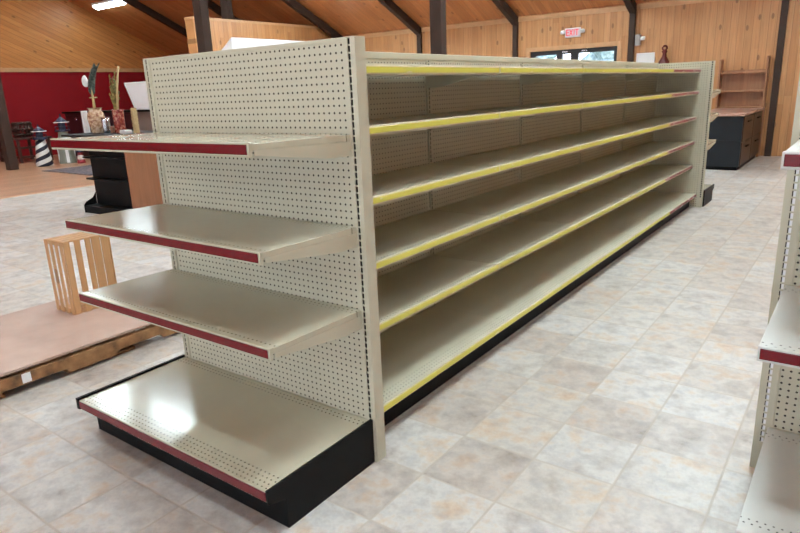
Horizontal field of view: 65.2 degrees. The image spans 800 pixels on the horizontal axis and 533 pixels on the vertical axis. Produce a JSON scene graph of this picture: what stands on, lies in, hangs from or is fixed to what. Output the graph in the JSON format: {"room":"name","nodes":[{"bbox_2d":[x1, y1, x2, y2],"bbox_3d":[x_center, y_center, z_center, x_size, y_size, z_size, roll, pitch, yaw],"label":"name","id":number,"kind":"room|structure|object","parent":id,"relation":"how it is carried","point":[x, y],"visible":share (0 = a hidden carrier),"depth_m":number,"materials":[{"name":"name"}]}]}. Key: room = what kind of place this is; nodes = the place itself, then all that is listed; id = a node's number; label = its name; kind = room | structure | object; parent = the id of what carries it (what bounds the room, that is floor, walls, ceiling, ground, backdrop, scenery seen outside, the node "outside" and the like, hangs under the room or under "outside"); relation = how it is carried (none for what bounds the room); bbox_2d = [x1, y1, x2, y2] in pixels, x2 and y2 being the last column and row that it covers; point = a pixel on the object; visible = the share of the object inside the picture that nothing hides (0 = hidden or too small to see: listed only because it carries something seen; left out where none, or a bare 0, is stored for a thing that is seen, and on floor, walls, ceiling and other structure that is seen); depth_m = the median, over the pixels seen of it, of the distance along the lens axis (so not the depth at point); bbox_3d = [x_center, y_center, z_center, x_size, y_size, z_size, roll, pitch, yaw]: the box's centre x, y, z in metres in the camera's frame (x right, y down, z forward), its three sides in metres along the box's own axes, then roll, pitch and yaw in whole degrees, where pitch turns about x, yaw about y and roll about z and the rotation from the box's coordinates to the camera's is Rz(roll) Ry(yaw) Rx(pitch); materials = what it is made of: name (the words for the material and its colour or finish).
{"room":"retail store","nodes":[
{"label":"retail store","id":0,"kind":"room"},
{"bbox_2d":[0,0,169,159],"bbox_3d":[-14.222,-5.622,13.256,0.200,7.675,21.000,9,19,35],"label":"wall","id":1,"kind":"structure","parent":0,"point":[33,33],"depth_m":18.64,"materials":[{"name":"red paint"}]},
{"bbox_2d":[0,68,143,71],"bbox_3d":[-14.072,-4.268,13.565,0.035,0.110,21.000,9,19,35],"label":"trim","id":2,"kind":"structure","parent":1,"relation":"attached to","point":[1,69],"depth_m":18.81,"materials":[{"name":"brown wood"}]},
{"bbox_2d":[185,19,330,53],"bbox_3d":[-3.150,-4.409,15.765,0.286,3.120,4.627,9,19,35],"label":"wall partition","id":3,"kind":"structure","parent":0,"point":[221,31],"depth_m":14.65,"materials":[{"name":"brown wood"}]},
{"bbox_2d":[184,16,318,28],"bbox_3d":[-3.217,-5.931,15.329,0.315,0.050,4.645,9,19,35],"label":"trim","id":4,"kind":"structure","parent":3,"relation":"on","point":[191,17],"depth_m":14.81,"materials":[{"name":"brown wood"}]},
{"bbox_2d":[67,0,664,54],"bbox_3d":[-0.819,-6.697,9.673,25.700,4.958,10.750,9,19,35],"label":"ceiling","id":5,"kind":"structure","parent":0,"point":[346,17],"depth_m":16.02,"materials":[{"name":"brown wood"}]},
{"bbox_2d":[91,0,126,9],"bbox_3d":[-8.421,-7.594,18.092,1.500,0.172,0.200,9,19,35],"label":"strip light","id":6,"kind":"object","parent":5,"relation":"attached to","point":[107,3],"visible":0.92,"depth_m":18.05,"materials":[{"name":"white plastic"}]},
{"bbox_2d":[0,155,786,532],"bbox_3d":[-3.770,-0.232,6.975,25.700,0.120,21.400,9,19,35],"label":"floor","id":7,"kind":"structure","parent":0,"point":[628,404],"depth_m":2.88,"materials":[{"name":"tile"}]},
{"bbox_2d":[0,77,18,169],"bbox_3d":[-9.391,-5.262,14.157,0.220,6.118,0.200,9,19,35],"label":"column","id":8,"kind":"structure","parent":7,"relation":"on","point":[6,138],"depth_m":14.71,"materials":[{"name":"brown wood"}]},
{"bbox_2d":[0,136,53,162],"bbox_3d":[-10.255,-3.208,17.107,1.300,0.640,0.950,9,19,35],"label":"side table","id":9,"kind":"object","parent":7,"relation":"on","point":[20,157],"visible":0.75,"depth_m":16.77,"materials":[{"name":"red wood"}]},
{"bbox_2d":[10,121,33,136],"bbox_3d":[-10.313,-3.751,17.078,0.564,0.392,0.564,9,19,35],"label":"barrel","id":10,"kind":"object","parent":9,"relation":"on","point":[15,126],"visible":0.97,"depth_m":16.91,"materials":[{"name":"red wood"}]},
{"bbox_2d":[31,124,53,166],"bbox_3d":[-8.863,-2.994,15.459,0.408,1.010,0.408,9,19,35],"label":"ornament","id":11,"kind":"object","parent":7,"relation":"on","point":[43,156],"visible":1,"depth_m":15.38,"materials":[{"name":"black paint"}]},
{"bbox_2d":[0,184,94,198],"bbox_3d":[-7.270,-0.849,9.449,0.060,0.006,21.000,9,19,35],"label":"trim","id":12,"kind":"structure","parent":7,"relation":"on","point":[94,184],"depth_m":10.91,"materials":[{"name":"brown wood"}]},
{"bbox_2d":[53,114,76,163],"bbox_3d":[-8.578,-3.263,15.974,0.499,1.226,0.499,-11,18,-30],"label":"ornament","id":13,"kind":"object","parent":7,"relation":"on","point":[65,156],"visible":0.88,"depth_m":15.91,"materials":[{"name":"grey paint"}]},
{"bbox_2d":[43,165,92,174],"bbox_3d":[-7.021,-2.192,14.183,2.150,0.012,1.150,9,19,35],"label":"rug","id":14,"kind":"object","parent":7,"relation":"on","point":[87,169],"visible":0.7,"depth_m":14.18,"materials":[{"name":"grey fabric"}]},
{"bbox_2d":[76,150,85,163],"bbox_3d":[-8.116,-2.857,15.878,0.188,0.462,0.188,-11,18,-30],"label":"ornament","id":15,"kind":"object","parent":7,"relation":"on","point":[81,159],"visible":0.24,"depth_m":15.84,"materials":[{"name":"white ceramic"}]},
{"bbox_2d":[0,324,177,398],"bbox_3d":[-2.216,0.471,3.796,1.010,0.126,1.620,9,19,35],"label":"pallet","id":16,"kind":"object","parent":7,"relation":"on","point":[70,362],"visible":0.29,"depth_m":3.54,"materials":[{"name":"brown wood"}]},
{"bbox_2d":[0,297,150,376],"bbox_3d":[-2.299,0.432,3.685,1.012,0.014,1.390,9,19,35],"label":"plywood sheet","id":17,"kind":"object","parent":16,"relation":"on","point":[31,336],"visible":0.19,"depth_m":3.76,"materials":[{"name":"beige wood"}]},
{"bbox_2d":[43,232,116,314],"bbox_3d":[-2.111,0.032,4.165,0.230,0.482,0.315,9,19,35],"label":"wooden crate","id":18,"kind":"object","parent":17,"relation":"on","point":[75,307],"visible":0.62,"depth_m":4.07,"materials":[{"name":"brown wood"}]},
{"bbox_2d":[62,110,152,155],"bbox_3d":[-7.682,-3.618,17.065,4.400,1.250,0.690,9,19,35],"label":"sideboard","id":19,"kind":"object","parent":7,"relation":"on","point":[75,124],"visible":0.3,"depth_m":16.59,"materials":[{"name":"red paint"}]},
{"bbox_2d":[124,81,149,109],"bbox_3d":[-6.340,-4.312,15.787,1.034,0.670,0.648,9,19,35],"label":"storage bin","id":20,"kind":"object","parent":19,"relation":"on","point":[137,91],"visible":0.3,"depth_m":15.55,"materials":[{"name":"white plastic"}]},
{"bbox_2d":[61,130,162,213],"bbox_3d":[-3.698,-1.444,9.126,1.510,1.045,1.810,9,19,35],"label":"counter","id":21,"kind":"object","parent":7,"relation":"on","point":[122,180],"depth_m":8.38,"materials":[{"name":"black paint"}]},
{"bbox_2d":[81,111,90,132],"bbox_3d":[-4.556,-2.096,9.065,0.075,0.310,0.060,9,19,35],"label":"book","id":22,"kind":"object","parent":21,"relation":"on","point":[86,127],"visible":0.98,"depth_m":9.04,"materials":[{"name":"white paper"}]},
{"bbox_2d":[87,107,104,132],"bbox_3d":[-4.309,-2.075,8.883,0.236,0.348,0.236,9,19,35],"label":"vase","id":23,"kind":"object","parent":21,"relation":"on","point":[94,115],"visible":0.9,"depth_m":8.80,"materials":[{"name":"beige ceramic"}]},
{"bbox_2d":[82,64,98,107],"bbox_3d":[-4.281,-2.505,8.720,0.421,0.622,0.084,7,18,30],"label":"feather spray","id":24,"kind":"object","parent":23,"relation":"on","point":[90,82],"visible":1,"depth_m":8.72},
{"bbox_2d":[82,75,87,86],"bbox_3d":[-4.418,-2.598,8.764,0.121,0.161,0.063,9,19,35],"label":"flower","id":25,"kind":"object","parent":24,"relation":"on","point":[84,79],"depth_m":8.74,"materials":[{"name":"white paper"}]},
{"bbox_2d":[82,156,124,159],"bbox_3d":[-3.951,-1.443,8.303,0.908,0.022,0.139,9,19,35],"label":"shelf","id":26,"kind":"object","parent":21,"relation":"attached to","point":[89,157],"depth_m":8.22,"materials":[{"name":"black paint"}]},
{"bbox_2d":[100,117,110,132],"bbox_3d":[-4.120,-1.979,8.770,0.116,0.210,0.114,9,19,35],"label":"metal cup","id":27,"kind":"object","parent":21,"relation":"on","point":[105,122],"visible":0.95,"depth_m":8.73,"materials":[{"name":"silver metal"}]},
{"bbox_2d":[86,177,127,182],"bbox_3d":[-3.940,-1.164,8.381,0.908,0.022,0.139,9,19,35],"label":"shelf","id":28,"kind":"object","parent":21,"relation":"attached to","point":[100,179],"depth_m":8.32,"materials":[{"name":"black paint"}]},
{"bbox_2d":[61,130,152,136],"bbox_3d":[-3.914,-1.852,8.730,1.510,0.030,0.880,9,19,35],"label":"countertop","id":29,"kind":"structure","parent":21,"relation":"on","point":[91,134],"depth_m":8.59,"materials":[{"name":"black paint"}]},
{"bbox_2d":[85,203,132,213],"bbox_3d":[-3.935,-0.761,8.477,0.908,0.100,0.180,9,19,35],"label":"shelf","id":30,"kind":"object","parent":21,"relation":"attached to","point":[96,208],"depth_m":8.48,"materials":[{"name":"black metal"}]},
{"bbox_2d":[110,126,114,132],"bbox_3d":[-3.972,-1.901,8.681,0.080,0.094,0.060,9,19,35],"label":"box","id":31,"kind":"object","parent":21,"relation":"on","point":[112,129],"visible":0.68,"depth_m":8.65,"materials":[{"name":"brown cardboard"}]},
{"bbox_2d":[111,109,125,132],"bbox_3d":[-3.839,-1.984,8.554,0.156,0.315,0.154,9,19,35],"label":"vase","id":32,"kind":"object","parent":21,"relation":"on","point":[118,115],"visible":0.84,"depth_m":8.50,"materials":[{"name":"red ceramic"}]},
{"bbox_2d":[108,71,119,109],"bbox_3d":[-3.854,-2.338,8.462,0.272,0.570,0.093,9,19,35],"label":"dried stems","id":33,"kind":"object","parent":32,"relation":"in","point":[112,86],"visible":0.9,"depth_m":8.45,"materials":[{"name":"green plant"}]},
{"bbox_2d":[116,66,118,109],"bbox_3d":[-3.773,-2.325,8.361,0.261,0.659,0.038,12,21,41],"label":"stick","id":34,"kind":"object","parent":32,"relation":"in","point":[117,79],"visible":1,"depth_m":8.33,"materials":[{"name":"wood"}]},
{"bbox_2d":[120,130,131,133],"bbox_3d":[-3.678,-1.809,8.395,0.130,0.049,0.100,9,19,35],"label":"box","id":35,"kind":"object","parent":21,"relation":"on","point":[121,131],"visible":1,"depth_m":8.36,"materials":[{"name":"white paper"}]},
{"bbox_2d":[130,108,139,132],"bbox_3d":[-3.527,-1.941,8.329,0.065,0.327,0.060,9,19,35],"label":"blocks","id":36,"kind":"object","parent":21,"relation":"on","point":[135,123],"visible":0.99,"depth_m":8.31,"materials":[{"name":"wood"}]},
{"bbox_2d":[192,0,212,52],"bbox_3d":[-2.451,-3.978,7.341,0.144,6.788,0.120,9,19,35],"label":"column","id":37,"kind":"structure","parent":7,"relation":"on","point":[200,7],"depth_m":7.59,"materials":[{"name":"brown wood"}]},
{"bbox_2d":[50,36,385,527],"bbox_3d":[-0.781,-0.009,2.497,1.263,1.639,0.618,9,19,35],"label":"shelving","id":38,"kind":"object","parent":7,"relation":"on","point":[273,403],"visible":1,"depth_m":2.47,"materials":[{"name":"beige metal"}]},
{"bbox_2d":[220,0,232,18],"bbox_3d":[-4.114,-4.895,15.400,0.250,4.329,0.150,9,19,35],"label":"column","id":39,"kind":"structure","parent":7,"relation":"on","point":[226,5],"depth_m":14.98,"materials":[{"name":"brown wood"}]},
{"bbox_2d":[222,37,302,49],"bbox_3d":[-2.745,-4.170,15.600,0.600,2.718,3.780,9,19,35],"label":"tall cabinet","id":40,"kind":"object","parent":7,"relation":"on","point":[233,43],"visible":0.1,"depth_m":14.02,"materials":[{"name":"white"}]},
{"bbox_2d":[365,51,508,425],"bbox_3d":[0.021,-0.219,3.111,0.560,1.648,1.207,9,19,35],"label":"shelving section","id":41,"kind":"object","parent":7,"relation":"on","point":[424,345],"visible":0.48,"depth_m":3.27,"materials":[{"name":"metal"}]},
{"bbox_2d":[429,0,446,54],"bbox_3d":[0.382,-3.652,6.642,0.148,6.317,0.115,9,19,35],"label":"column","id":42,"kind":"structure","parent":7,"relation":"on","point":[438,39],"depth_m":6.88,"materials":[{"name":"brown wood"}]},
{"bbox_2d":[426,54,584,342],"bbox_3d":[0.733,-0.510,4.045,0.560,1.648,1.207,9,19,35],"label":"shelving section","id":43,"kind":"object","parent":7,"relation":"on","point":[518,292],"visible":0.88,"depth_m":4.03,"materials":[{"name":"metal"}]},
{"bbox_2d":[518,58,636,288],"bbox_3d":[1.444,-0.801,4.978,0.560,1.648,1.207,9,19,35],"label":"shelving section","id":44,"kind":"object","parent":7,"relation":"on","point":[590,251],"visible":0.82,"depth_m":4.97,"materials":[{"name":"metal"}]},
{"bbox_2d":[576,60,673,251],"bbox_3d":[2.155,-1.092,5.912,0.560,1.648,1.207,9,19,35],"label":"shelving section","id":45,"kind":"object","parent":7,"relation":"on","point":[641,224],"visible":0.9,"depth_m":5.91,"materials":[{"name":"metal"}]},
{"bbox_2d":[618,62,700,225],"bbox_3d":[2.866,-1.383,6.845,0.560,1.648,1.207,9,19,35],"label":"shelving section","id":46,"kind":"object","parent":7,"relation":"on","point":[643,112],"visible":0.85,"depth_m":6.86,"materials":[{"name":"metal"}]},
{"bbox_2d":[650,61,720,206],"bbox_3d":[3.184,-1.635,7.713,1.263,1.639,0.618,9,19,35],"label":"shelving","id":47,"kind":"object","parent":7,"relation":"on","point":[691,181],"visible":0.44,"depth_m":7.24,"materials":[{"name":"metal"}]},
{"bbox_2d":[706,108,764,169],"bbox_3d":[5.739,-2.268,10.967,0.805,0.900,2.130,9,19,35],"label":"base cabinet","id":48,"kind":"object","parent":7,"relation":"on","point":[736,131],"visible":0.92,"depth_m":10.16,"materials":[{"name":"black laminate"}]},
{"bbox_2d":[711,108,764,115],"bbox_3d":[5.720,-2.683,10.853,0.800,0.040,2.130,9,19,35],"label":"countertop","id":49,"kind":"structure","parent":48,"relation":"on","point":[722,111],"depth_m":10.63,"materials":[{"name":"brown laminate"}]},
{"bbox_2d":[715,56,770,156],"bbox_3d":[6.407,-2.996,11.796,0.805,1.800,0.245,9,19,35],"label":"open shelf unit","id":50,"kind":"object","parent":7,"relation":"on","point":[739,88],"visible":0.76,"depth_m":11.75,"materials":[{"name":"brown wood"}]},
{"bbox_2d":[736,74,799,532],"bbox_3d":[1.640,0.144,1.600,1.249,1.639,0.750,9,19,35],"label":"shelving","id":51,"kind":"object","parent":7,"relation":"on","point":[772,502],"visible":1,"depth_m":2.12,"materials":[{"name":"beige metal"}]},
{"bbox_2d":[175,0,799,155],"bbox_3d":[2.402,-4.307,14.732,25.700,3.050,0.200,9,19,35],"label":"wall","id":52,"kind":"structure","parent":0,"point":[742,34],"depth_m":12.12,"materials":[{"name":"brown wood"}]},
{"bbox_2d":[122,0,186,36],"bbox_3d":[-11.921,-5.257,11.631,0.124,7.670,20.980,9,19,35],"label":"beam","id":53,"kind":"structure","parent":52,"relation":"attached to","point":[138,5],"depth_m":18.02,"materials":[{"name":"brown wood"}]},
{"bbox_2d":[207,0,239,19],"bbox_3d":[-9.870,-4.930,10.170,0.124,7.670,20.980,9,19,35],"label":"beam","id":54,"kind":"structure","parent":52,"relation":"attached to","point":[212,6],"depth_m":16.63,"materials":[{"name":"brown wood"}]},
{"bbox_2d":[281,0,342,37],"bbox_3d":[-7.777,-4.596,8.680,0.124,7.670,20.980,9,19,35],"label":"beam","id":55,"kind":"structure","parent":52,"relation":"attached to","point":[293,4],"depth_m":15.99,"materials":[{"name":"brown wood"}]},
{"bbox_2d":[378,0,421,53],"bbox_3d":[-5.709,-4.267,7.208,0.124,7.670,20.980,9,19,35],"label":"beam","id":56,"kind":"structure","parent":52,"relation":"attached to","point":[390,5],"depth_m":14.98,"materials":[{"name":"brown wood"}]},
{"bbox_2d":[170,0,721,55],"bbox_3d":[2.282,-5.588,14.275,25.300,0.090,0.030,9,19,35],"label":"trim","id":57,"kind":"structure","parent":52,"relation":"attached to","point":[674,2],"depth_m":13.51,"materials":[{"name":"brown wood"}]},
{"bbox_2d":[492,0,518,56],"bbox_3d":[-3.593,-3.929,5.701,0.124,7.670,20.980,9,19,35],"label":"beam","id":58,"kind":"structure","parent":52,"relation":"attached to","point":[501,5],"depth_m":13.87,"materials":[{"name":"brown wood"}]},
{"bbox_2d":[560,27,584,37],"bbox_3d":[3.682,-4.992,13.349,0.544,0.185,0.101,9,19,35],"label":"exit sign","id":59,"kind":"object","parent":52,"relation":"attached to","point":[569,32],"visible":1,"depth_m":13.33,"materials":[{"name":"white plastic"}]},
{"bbox_2d":[531,46,616,60],"bbox_3d":[3.786,-3.655,13.826,1.945,2.175,0.125,9,19,35],"label":"window","id":60,"kind":"structure","parent":52,"relation":"in","point":[575,53],"depth_m":13.52,"materials":[{"name":"brown metal"}]},
{"bbox_2d":[526,41,621,60],"bbox_3d":[3.745,-3.682,13.762,2.125,2.265,0.020,9,19,35],"label":"trim","id":61,"kind":"structure","parent":52,"relation":"attached to","point":[618,44],"depth_m":13.36,"materials":[{"name":"brown wood"}]},
{"bbox_2d":[623,0,636,61],"bbox_3d":[-1.505,-3.597,4.214,0.124,7.670,20.980,9,19,35],"label":"beam","id":62,"kind":"structure","parent":52,"relation":"attached to","point":[631,5],"depth_m":12.61,"materials":[{"name":"brown wood"}]},
{"bbox_2d":[635,6,644,45],"bbox_3d":[4.827,-4.825,12.523,0.195,0.750,0.108,9,19,35],"label":"electrical box","id":63,"kind":"object","parent":52,"relation":"attached to","point":[638,37],"visible":1,"depth_m":12.57,"materials":[{"name":"grey metal"}]},
{"bbox_2d":[636,52,654,62],"bbox_3d":[4.973,-4.126,12.697,0.360,0.400,0.006,9,19,35],"label":"paper notice","id":64,"kind":"object","parent":52,"relation":"attached to","point":[640,57],"visible":0.48,"depth_m":12.66,"materials":[{"name":"white paper"}]},
{"bbox_2d":[658,45,668,63],"bbox_3d":[5.227,-4.110,12.379,0.200,0.520,0.204,9,19,35],"label":"ornament","id":65,"kind":"object","parent":52,"relation":"attached to","point":[664,59],"visible":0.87,"depth_m":12.32,"materials":[{"name":"red wood"}]},
{"bbox_2d":[764,0,789,155],"bbox_3d":[0.632,-3.256,2.692,0.124,7.670,20.980,9,19,35],"label":"trim","id":66,"kind":"structure","parent":52,"relation":"attached to","point":[785,3],"depth_m":11.38,"materials":[{"name":"brown wood"}]},
{"label":"outside","id":67,"kind":"structure","parent":0,"visible":0},
{"bbox_3d":[19.530,-10.504,40.615,105.000,0.250,62.700,9,19,35],"label":"ground","id":68,"kind":"structure","parent":67,"visible":0},
{"bbox_2d":[538,55,556,58],"bbox_3d":[6.061,-10.621,34.170,4.453,4.547,4.171,9,19,35],"label":"tree","id":69,"kind":"object","parent":68,"relation":"on","point":[547,56],"visible":0.02,"depth_m":33.16,"materials":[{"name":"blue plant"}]},
{"bbox_2d":[581,51,613,60],"bbox_3d":[12.692,-11.569,35.609,4.357,5.077,4.262,9,19,35],"label":"tree","id":70,"kind":"object","parent":68,"relation":"on","point":[607,55],"visible":0.08,"depth_m":34.51,"materials":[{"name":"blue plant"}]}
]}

